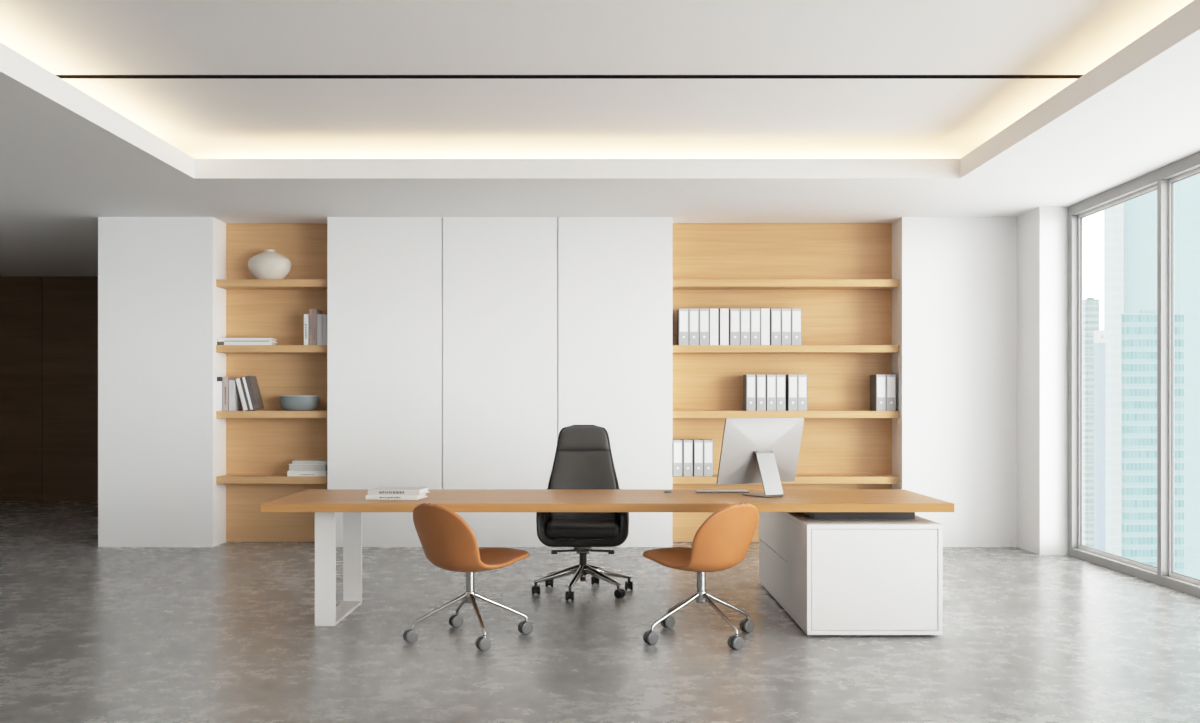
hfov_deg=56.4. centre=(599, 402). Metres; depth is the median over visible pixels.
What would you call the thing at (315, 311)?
book
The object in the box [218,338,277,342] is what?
book
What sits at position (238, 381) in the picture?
book
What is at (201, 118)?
ceiling
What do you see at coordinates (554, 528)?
seat cushion
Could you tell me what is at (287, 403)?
ceramic bowl
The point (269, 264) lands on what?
round vase
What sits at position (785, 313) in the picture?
ring binder
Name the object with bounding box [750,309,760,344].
ring binder
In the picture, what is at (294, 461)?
book
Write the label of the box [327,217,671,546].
wall
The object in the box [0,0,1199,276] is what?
ceiling
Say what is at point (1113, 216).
office tower
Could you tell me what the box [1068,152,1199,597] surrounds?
window
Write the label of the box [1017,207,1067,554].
wall pillar
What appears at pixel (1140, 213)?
office tower
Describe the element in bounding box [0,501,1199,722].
floor
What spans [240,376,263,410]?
book
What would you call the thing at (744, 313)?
ring binder
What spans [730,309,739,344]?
ring binder
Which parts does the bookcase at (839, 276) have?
shelf, shelf, shelf, shelf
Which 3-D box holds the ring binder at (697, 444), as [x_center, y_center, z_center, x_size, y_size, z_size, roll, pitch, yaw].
[0.907,0.507,10.413,0.089,0.334,0.237,0,0,0]
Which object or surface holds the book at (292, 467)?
on the book at (289, 473)
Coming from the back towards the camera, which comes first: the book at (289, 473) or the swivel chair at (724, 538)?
the book at (289, 473)
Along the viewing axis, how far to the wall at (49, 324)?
14.95 m
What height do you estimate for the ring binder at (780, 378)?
0.334 m
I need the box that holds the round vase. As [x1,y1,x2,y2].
[248,249,291,278]
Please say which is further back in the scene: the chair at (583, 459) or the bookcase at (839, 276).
the bookcase at (839, 276)
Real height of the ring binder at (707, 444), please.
0.334 m
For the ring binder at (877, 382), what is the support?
on the bookcase at (839, 276)
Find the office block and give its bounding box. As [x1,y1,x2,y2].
[1083,298,1099,547]
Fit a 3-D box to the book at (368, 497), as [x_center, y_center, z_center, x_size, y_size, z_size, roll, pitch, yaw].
[-1.215,0.556,6.708,0.310,0.026,0.251,0,0,6]
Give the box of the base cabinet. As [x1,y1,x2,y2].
[759,512,942,635]
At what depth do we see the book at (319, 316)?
10.29 m
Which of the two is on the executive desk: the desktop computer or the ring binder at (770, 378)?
the desktop computer
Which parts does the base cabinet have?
drawer, drawer, door, panel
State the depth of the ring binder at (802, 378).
10.30 m
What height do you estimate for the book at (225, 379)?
0.307 m
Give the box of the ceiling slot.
[56,75,1082,78]
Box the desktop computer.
[717,417,803,497]
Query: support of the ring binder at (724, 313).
on the bookcase at (839, 276)
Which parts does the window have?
sash, sash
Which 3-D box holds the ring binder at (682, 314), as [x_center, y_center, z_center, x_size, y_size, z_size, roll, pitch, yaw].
[0.770,-0.700,10.413,0.093,0.338,0.237,0,0,0]
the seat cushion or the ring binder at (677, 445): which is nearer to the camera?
the seat cushion
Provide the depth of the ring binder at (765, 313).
10.30 m
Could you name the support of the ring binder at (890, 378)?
on the bookcase at (839, 276)
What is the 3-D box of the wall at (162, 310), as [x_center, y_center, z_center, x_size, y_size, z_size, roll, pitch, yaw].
[-4.040,-0.190,12.572,1.041,3.000,4.795,0,0,0]
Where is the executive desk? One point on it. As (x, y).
(325, 503)
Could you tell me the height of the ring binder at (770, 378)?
0.334 m
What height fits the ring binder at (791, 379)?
0.334 m
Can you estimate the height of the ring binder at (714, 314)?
0.338 m
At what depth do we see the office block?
527.95 m
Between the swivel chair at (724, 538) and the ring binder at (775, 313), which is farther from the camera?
the ring binder at (775, 313)
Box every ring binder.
[672,439,682,475]
[677,309,688,344]
[681,439,692,475]
[689,309,698,344]
[692,439,702,475]
[699,309,708,344]
[703,439,712,475]
[709,309,719,344]
[720,309,729,344]
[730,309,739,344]
[740,309,749,344]
[743,374,755,410]
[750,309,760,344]
[756,374,765,410]
[761,309,770,344]
[766,374,775,410]
[771,309,780,344]
[776,374,785,410]
[781,309,790,344]
[786,374,797,410]
[791,309,801,344]
[798,374,806,410]
[870,374,885,410]
[886,374,895,410]
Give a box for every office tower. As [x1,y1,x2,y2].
[1094,330,1106,551]
[1104,203,1123,555]
[1121,310,1184,574]
[1124,174,1199,578]
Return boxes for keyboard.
[695,490,748,492]
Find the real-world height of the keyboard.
0.009 m
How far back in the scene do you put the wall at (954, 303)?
10.18 m
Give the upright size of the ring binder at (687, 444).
0.334 m
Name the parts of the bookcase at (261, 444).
shelf, shelf, shelf, shelf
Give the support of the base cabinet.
on the floor
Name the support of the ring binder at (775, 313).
on the bookcase at (839, 276)
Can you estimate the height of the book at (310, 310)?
0.333 m
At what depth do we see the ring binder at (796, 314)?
10.30 m
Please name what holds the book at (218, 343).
on the bookcase at (261, 444)
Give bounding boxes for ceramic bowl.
[279,396,318,410]
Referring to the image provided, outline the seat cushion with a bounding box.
[545,519,619,538]
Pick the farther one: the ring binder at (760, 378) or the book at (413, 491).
the ring binder at (760, 378)
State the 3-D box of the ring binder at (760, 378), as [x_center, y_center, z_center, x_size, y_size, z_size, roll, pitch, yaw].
[1.482,-0.095,10.413,0.088,0.334,0.237,0,0,0]
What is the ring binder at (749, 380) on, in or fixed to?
on the bookcase at (839, 276)
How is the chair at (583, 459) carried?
on the floor
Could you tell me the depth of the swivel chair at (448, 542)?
6.08 m
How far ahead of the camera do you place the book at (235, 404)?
10.29 m
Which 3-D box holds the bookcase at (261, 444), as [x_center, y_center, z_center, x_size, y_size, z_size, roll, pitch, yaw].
[-2.998,-0.190,10.420,1.040,2.994,0.316,0,0,0]
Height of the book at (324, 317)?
0.282 m
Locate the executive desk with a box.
[261,489,953,625]
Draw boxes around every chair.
[403,503,532,650]
[532,425,632,600]
[643,503,757,649]
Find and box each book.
[217,342,276,344]
[217,377,222,410]
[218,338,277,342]
[223,377,234,410]
[229,380,241,410]
[236,378,247,410]
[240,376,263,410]
[287,471,326,475]
[288,463,326,470]
[292,460,326,463]
[304,314,308,344]
[309,309,312,344]
[313,309,321,344]
[317,314,322,344]
[322,315,326,344]
[366,494,427,499]
[368,487,429,495]
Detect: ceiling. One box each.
[0,0,1193,158]
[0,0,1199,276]
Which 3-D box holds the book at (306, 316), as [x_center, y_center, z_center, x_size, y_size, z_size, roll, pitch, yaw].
[-2.699,-0.673,10.384,0.041,0.285,0.201,0,0,0]
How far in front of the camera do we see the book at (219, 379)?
10.29 m
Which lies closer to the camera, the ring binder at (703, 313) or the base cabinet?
the base cabinet
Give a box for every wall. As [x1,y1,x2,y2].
[0,276,97,500]
[98,217,225,546]
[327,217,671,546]
[892,217,1016,546]
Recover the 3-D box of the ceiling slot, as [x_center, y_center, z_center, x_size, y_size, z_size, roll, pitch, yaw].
[-0.172,-2.009,6.895,7.605,0.003,0.066,0,0,0]
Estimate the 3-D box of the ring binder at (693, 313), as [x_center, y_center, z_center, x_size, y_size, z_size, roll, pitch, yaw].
[0.865,-0.700,10.413,0.093,0.338,0.237,0,0,0]
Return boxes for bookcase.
[216,224,326,541]
[672,224,898,541]

